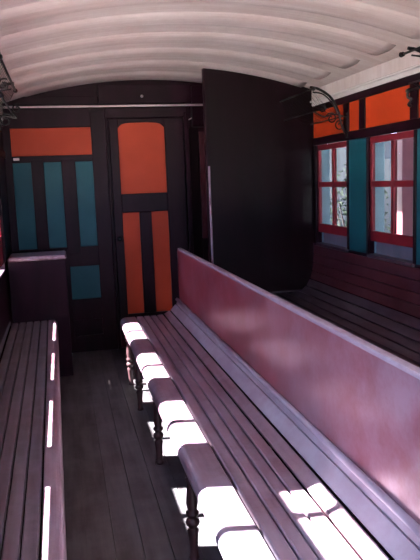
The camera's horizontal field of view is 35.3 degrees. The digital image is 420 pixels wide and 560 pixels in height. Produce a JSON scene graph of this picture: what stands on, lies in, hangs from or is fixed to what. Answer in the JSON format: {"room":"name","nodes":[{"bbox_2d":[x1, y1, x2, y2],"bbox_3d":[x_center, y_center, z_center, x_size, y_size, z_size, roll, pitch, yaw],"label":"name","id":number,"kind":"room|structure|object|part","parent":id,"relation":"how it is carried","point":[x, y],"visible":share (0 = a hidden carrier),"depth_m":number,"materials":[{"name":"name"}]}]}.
{"room":"vehicle interior","nodes":[
{"label":"vehicle interior","id":0,"kind":"room"},
{"bbox_2d":[0,102,12,343],"bbox_3d":[-1.365,-0.159,4.067,0.084,2.214,10.300,-4,9,-12],"label":"wall","id":1,"kind":"structure","parent":0,"point":[5,299],"depth_m":5.17,"materials":[{"name":"brown paint"}]},
{"bbox_2d":[0,223,4,276],"bbox_3d":[-1.536,-0.453,4.654,0.060,0.885,0.660,-4,9,-12],"label":"window","id":2,"kind":"structure","parent":1,"relation":"in","point":[1,247],"depth_m":4.88,"materials":[{"name":"red paint"}]},
{"bbox_3d":[-1.524,-0.486,4.652,0.026,0.814,0.600,-4,9,-12],"label":"sash","id":3,"kind":"part","parent":2,"relation":"part of","materials":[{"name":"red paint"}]},
{"bbox_3d":[-0.993,-0.331,2.367,0.016,1.120,6.900,-4,9,-12],"label":"frame rail","id":4,"kind":"part","parent":1,"relation":"part of","materials":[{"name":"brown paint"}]},
{"bbox_2d":[0,53,19,132],"bbox_3d":[-1.178,-0.952,3.558,0.248,0.368,1.140,-4,9,-12],"label":"luggage rack","id":5,"kind":"object","parent":1,"relation":"attached to","point":[5,84],"visible":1,"depth_m":3.84,"materials":[{"name":"black metal"}]},
{"bbox_3d":[-1.175,-0.941,3.560,0.145,0.045,1.050,-4,9,-12],"label":"rod","id":6,"kind":"part","parent":5,"relation":"part of","materials":[{"name":"black metal"}]},
{"bbox_3d":[-1.086,-1.098,3.558,0.013,0.013,1.050,-4,9,-12],"label":"rod","id":7,"kind":"part","parent":5,"relation":"part of","materials":[{"name":"black metal"}]},
{"bbox_2d":[2,80,208,352],"bbox_3d":[-0.517,-0.588,6.036,2.530,2.417,0.190,-4,9,-12],"label":"wall","id":8,"kind":"structure","parent":0,"point":[60,197],"depth_m":5.84,"materials":[{"name":"brown paint"}]},
{"bbox_3d":[-1.618,-0.641,5.777,0.155,0.752,0.017,-4,9,-12],"label":"teal panel","id":9,"kind":"part","parent":8,"relation":"part of","materials":[{"name":"paint"}]},
{"bbox_3d":[-1.382,-1.204,5.752,0.683,0.237,0.017,-4,9,-12],"label":"orange panel","id":10,"kind":"part","parent":8,"relation":"part of","materials":[{"name":"paint"}]},
{"bbox_3d":[-1.367,-0.659,5.832,0.151,0.752,0.017,-4,9,-12],"label":"teal panel","id":11,"kind":"part","parent":8,"relation":"part of","materials":[{"name":"paint"}]},
{"bbox_3d":[-1.126,0.018,5.982,0.256,0.300,0.017,-4,9,-12],"label":"teal panel","id":12,"kind":"part","parent":8,"relation":"part of","materials":[{"name":"paint"}]},
{"bbox_3d":[-1.102,-0.678,5.889,0.151,0.752,0.017,-4,9,-12],"label":"teal panel","id":13,"kind":"part","parent":8,"relation":"part of","materials":[{"name":"paint"}]},
{"bbox_2d":[2,104,202,107],"bbox_3d":[-0.842,-1.514,5.744,1.901,0.026,0.018,-4,9,-11],"label":"trim","id":14,"kind":"structure","parent":8,"relation":"attached to","point":[143,105],"depth_m":5.72,"materials":[{"name":"white paint"}]},
{"bbox_2d":[108,118,187,346],"bbox_3d":[-0.530,-0.420,6.008,0.660,2.055,0.105,-4,9,-12],"label":"door","id":15,"kind":"structure","parent":8,"relation":"in","point":[147,154],"depth_m":5.98,"materials":[{"name":"brown paint"}]},
{"bbox_3d":[-0.702,-0.155,6.037,0.156,0.935,0.025,-4,9,-12],"label":"orange panel","id":16,"kind":"part","parent":15,"relation":"part of","materials":[{"name":"paint"}]},
{"bbox_3d":[-0.609,-1.096,5.926,0.425,0.640,0.025,-4,9,-12],"label":"orange panel","id":17,"kind":"part","parent":15,"relation":"part of","materials":[{"name":"paint"}]},
{"bbox_3d":[-0.445,-0.173,6.093,0.158,0.935,0.025,-4,9,-12],"label":"orange panel","id":18,"kind":"part","parent":15,"relation":"part of","materials":[{"name":"paint"}]},
{"bbox_3d":[-0.115,-0.405,6.151,0.087,1.990,0.025,-4,9,-12],"label":"black panel","id":19,"kind":"part","parent":8,"relation":"part of","materials":[{"name":"black wood"}]},
{"bbox_3d":[0.077,-0.883,6.122,0.335,0.970,0.035,-4,9,-12],"label":"maroon panel","id":20,"kind":"part","parent":8,"relation":"part of","materials":[{"name":"red wood"}]},
{"bbox_3d":[0.113,0.086,6.267,0.335,0.970,0.035,-4,9,-12],"label":"black panel","id":21,"kind":"part","parent":8,"relation":"part of","materials":[{"name":"black wood"}]},
{"bbox_2d":[60,347,223,559],"bbox_3d":[-0.060,0.906,4.513,2.810,0.120,10.300,-4,9,-12],"label":"floor","id":22,"kind":"structure","parent":0,"point":[120,504],"depth_m":3.45,"materials":[{"name":"brown wood"}]},
{"bbox_2d":[0,320,66,559],"bbox_3d":[-0.780,0.855,2.601,0.407,0.599,5.340,-4,9,-13],"label":"bench","id":23,"kind":"object","parent":22,"relation":"on","point":[32,500],"visible":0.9,"depth_m":2.67,"materials":[{"name":"brown paint"}]},
{"bbox_3d":[-0.619,0.729,2.621,0.067,0.110,5.340,-4,9,-13],"label":"rail","id":24,"kind":"part","parent":23,"relation":"part of","materials":[{"name":"wood"}]},
{"bbox_2d":[7,250,72,376],"bbox_3d":[-1.359,0.275,5.346,0.442,0.978,0.370,-4,9,-12],"label":"locker","id":25,"kind":"object","parent":22,"relation":"on","point":[37,280],"visible":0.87,"depth_m":5.15,"materials":[{"name":"brown paint"}]},
{"bbox_2d":[202,68,314,292],"bbox_3d":[0.429,-0.528,5.482,0.912,2.392,0.073,-4,9,-12],"label":"wall","id":26,"kind":"structure","parent":22,"relation":"on","point":[259,165],"depth_m":5.41,"materials":[{"name":"paint"}]},
{"bbox_3d":[-0.001,-0.496,5.395,0.032,2.385,0.060,-4,9,-12],"label":"post","id":27,"kind":"part","parent":26,"relation":"part of","materials":[{"name":"brown paint"}]},
{"bbox_3d":[0.460,-0.084,5.527,0.894,0.403,0.012,-4,9,-12],"label":"edge moulding","id":28,"kind":"part","parent":26,"relation":"part of","materials":[{"name":"black wood"}]},
{"bbox_2d":[120,248,419,559],"bbox_3d":[0.038,0.557,3.063,0.509,0.990,4.650,-4,9,-12],"label":"bench","id":29,"kind":"object","parent":22,"relation":"on","point":[294,435],"visible":1,"depth_m":2.41,"materials":[{"name":"wood"}]},
{"bbox_3d":[-0.603,0.608,4.979,0.058,0.372,0.057,-4,9,-12],"label":"leg","id":30,"kind":"part","parent":29,"relation":"part of","materials":[{"name":"brown wood"}]},
{"bbox_3d":[-0.474,0.688,4.409,0.058,0.372,0.057,-4,9,-12],"label":"leg","id":31,"kind":"part","parent":29,"relation":"part of","materials":[{"name":"brown wood"}]},
{"bbox_3d":[-0.278,0.809,3.550,0.058,0.372,0.057,-4,9,-12],"label":"leg","id":32,"kind":"part","parent":29,"relation":"part of","materials":[{"name":"brown wood"}]},
{"bbox_3d":[-0.070,0.939,2.632,0.058,0.372,0.057,-4,9,-12],"label":"leg","id":33,"kind":"part","parent":29,"relation":"part of","materials":[{"name":"brown wood"}]},
{"bbox_3d":[-0.147,0.657,3.035,0.124,0.084,4.650,-4,9,-12],"label":"rail","id":34,"kind":"part","parent":29,"relation":"part of","materials":[{"name":"wood"}]},
{"bbox_3d":[0.058,0.598,3.073,0.277,0.050,4.650,-4,9,-12],"label":"seat","id":35,"kind":"part","parent":29,"relation":"part of","materials":[{"name":"wood"}]},
{"bbox_3d":[0.244,0.472,3.098,0.026,0.026,4.650,-4,9,-12],"label":"bead moulding","id":36,"kind":"part","parent":29,"relation":"part of","materials":[{"name":"wood"}]},
{"bbox_3d":[0.260,0.067,3.001,0.034,0.018,4.565,-4,9,-12],"label":"cap rail","id":37,"kind":"part","parent":29,"relation":"part of","materials":[{"name":"wood"}]},
{"bbox_2d":[272,245,419,367],"bbox_3d":[1.057,0.474,3.557,0.652,0.932,5.680,-4,9,-12],"label":"bench","id":38,"kind":"object","parent":22,"relation":"on","point":[402,341],"visible":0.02,"depth_m":4.49,"materials":[{"name":"wood"}]},
{"bbox_3d":[1.338,0.132,3.573,0.052,0.281,5.680,-4,9,-12],"label":"backrest","id":39,"kind":"part","parent":38,"relation":"part of","materials":[{"name":"wood"}]},
{"bbox_2d":[0,0,419,103],"bbox_3d":[-0.060,-1.418,4.134,2.850,0.358,10.600,-4,9,-12],"label":"ceiling","id":40,"kind":"structure","parent":0,"point":[46,45],"depth_m":3.95,"materials":[{"name":"paint"}]},
{"bbox_2d":[310,51,419,331],"bbox_3d":[1.137,-0.335,4.610,0.124,2.214,10.300,-4,9,-12],"label":"wall","id":41,"kind":"structure","parent":0,"point":[375,101],"depth_m":4.57,"materials":[{"name":"brown paint"}]},
{"bbox_2d":[279,86,348,137],"bbox_3d":[0.785,-1.247,5.034,0.294,0.368,0.751,-4,9,-12],"label":"luggage rack","id":42,"kind":"object","parent":41,"relation":"attached to","point":[312,88],"visible":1,"depth_m":4.78,"materials":[{"name":"black metal"}]},
{"bbox_3d":[0.644,-1.395,5.004,0.013,0.013,0.705,-4,9,-12],"label":"rod","id":43,"kind":"part","parent":42,"relation":"part of","materials":[{"name":"black metal"}]},
{"bbox_3d":[0.792,-1.240,5.059,0.240,0.045,0.705,-4,9,-12],"label":"rod","id":44,"kind":"part","parent":42,"relation":"part of","materials":[{"name":"black metal"}]},
{"bbox_3d":[0.926,-1.234,5.155,0.008,0.205,0.610,-4,9,-12],"label":"orange panel","id":45,"kind":"part","parent":41,"relation":"part of","materials":[{"name":"paint"}]},
{"bbox_2d":[316,141,348,251],"bbox_3d":[1.003,-0.662,5.202,0.130,0.825,0.660,-4,9,-12],"label":"window","id":46,"kind":"structure","parent":41,"relation":"in","point":[334,236],"depth_m":5.36,"materials":[{"name":"red paint"}]},
{"bbox_3d":[1.018,-0.265,5.261,0.130,0.022,0.620,-4,9,-12],"label":"sill","id":47,"kind":"part","parent":46,"relation":"part of","materials":[{"name":"wood"}]},
{"bbox_3d":[1.032,-1.168,4.691,0.008,0.205,0.172,-4,9,-12],"label":"orange panel","id":48,"kind":"part","parent":41,"relation":"part of","materials":[{"name":"paint"}]},
{"bbox_3d":[1.063,-0.602,4.729,0.008,0.802,0.295,-4,9,-12],"label":"teal panel","id":49,"kind":"part","parent":41,"relation":"part of","materials":[{"name":"paint"}]},
{"bbox_3d":[1.056,-1.311,4.455,0.034,0.045,10.300,-4,9,-12],"label":"cornice","id":50,"kind":"part","parent":41,"relation":"part of","materials":[{"name":"paint"}]},
{"bbox_3d":[1.462,-0.504,2.901,0.016,1.120,6.900,-4,9,-12],"label":"frame rail","id":51,"kind":"part","parent":41,"relation":"part of","materials":[{"name":"brown paint"}]},
{"bbox_3d":[1.137,-1.103,4.229,0.008,0.205,0.603,-4,9,-12],"label":"orange panel","id":52,"kind":"part","parent":41,"relation":"part of","materials":[{"name":"paint"}]},
{"bbox_2d":[367,130,414,266],"bbox_3d":[1.212,-0.532,4.279,0.130,0.825,0.660,-4,9,-12],"label":"window","id":53,"kind":"structure","parent":41,"relation":"in","point":[393,247],"depth_m":4.39,"materials":[{"name":"red paint"}]},
{"bbox_3d":[1.227,-0.135,4.338,0.130,0.022,0.620,-4,9,-12],"label":"sill","id":54,"kind":"part","parent":53,"relation":"part of","materials":[{"name":"wood"}]},
{"bbox_2d":[399,46,419,87],"bbox_3d":[1.255,-0.956,2.966,0.294,0.368,1.130,-4,9,-12],"label":"luggage rack","id":55,"kind":"object","parent":41,"relation":"attached to","point":[411,49],"visible":1,"depth_m":3.38,"materials":[{"name":"black metal"}]},
{"bbox_3d":[1.119,-1.101,2.915,0.013,0.013,1.040,-4,9,-12],"label":"rod","id":56,"kind":"part","parent":55,"relation":"part of","materials":[{"name":"black metal"}]},
{"bbox_2d":[405,87,419,107],"bbox_3d":[1.217,-1.053,3.738,0.040,0.112,0.375,-4,9,-12],"label":"hook","id":57,"kind":"object","parent":41,"relation":"attached to","point":[408,90],"visible":1,"depth_m":3.89,"materials":[{"name":"black metal"}]},
{"bbox_3d":[1.273,-0.472,3.807,0.008,0.802,0.295,-4,9,-12],"label":"teal panel","id":58,"kind":"part","parent":41,"relation":"part of","materials":[{"name":"paint"}]},
{"bbox_3d":[1.241,-1.038,3.768,0.008,0.205,0.172,-4,9,-12],"label":"orange panel","id":59,"kind":"part","parent":41,"relation":"part of","materials":[{"name":"paint"}]},
{"label":"outside","id":60,"kind":"structure","parent":0,"visible":0},
{"bbox_3d":[2.522,0.307,13.038,4.000,0.050,36.000,-4,9,-12],"label":"floor","id":61,"kind":"structure","parent":60,"visible":0},
{"bbox_2d":[330,164,390,231],"bbox_3d":[2.774,-0.939,12.504,1.555,2.663,1.636,-4,9,-12],"label":"bush","id":62,"kind":"object","parent":61,"relation":"on","point":[341,192],"visible":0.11,"depth_m":12.47,"materials":[{"name":"green plant"}]},
{"bbox_3d":[2.749,-0.676,12.549,0.821,2.133,0.972,2,9,24],"label":"stem","id":63,"kind":"part","parent":62,"relation":"part of","materials":[{"name":"grey plant"}]},
{"bbox_2d":[397,130,412,235],"bbox_3d":[2.275,-0.679,7.719,0.300,3.590,0.300,-4,9,-12],"label":"post","id":64,"kind":"object","parent":61,"relation":"on","point":[404,146],"visible":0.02,"depth_m":7.61,"materials":[{"name":"pink paint"}]},
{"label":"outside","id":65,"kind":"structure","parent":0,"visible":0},
{"bbox_2d":[330,134,413,232],"bbox_3d":[4.478,-1.590,13.215,0.150,3.600,36.000,-4,9,-12],"label":"wall","id":66,"kind":"structure","parent":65,"point":[341,152],"depth_m":16.97,"materials":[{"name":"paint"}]}
]}

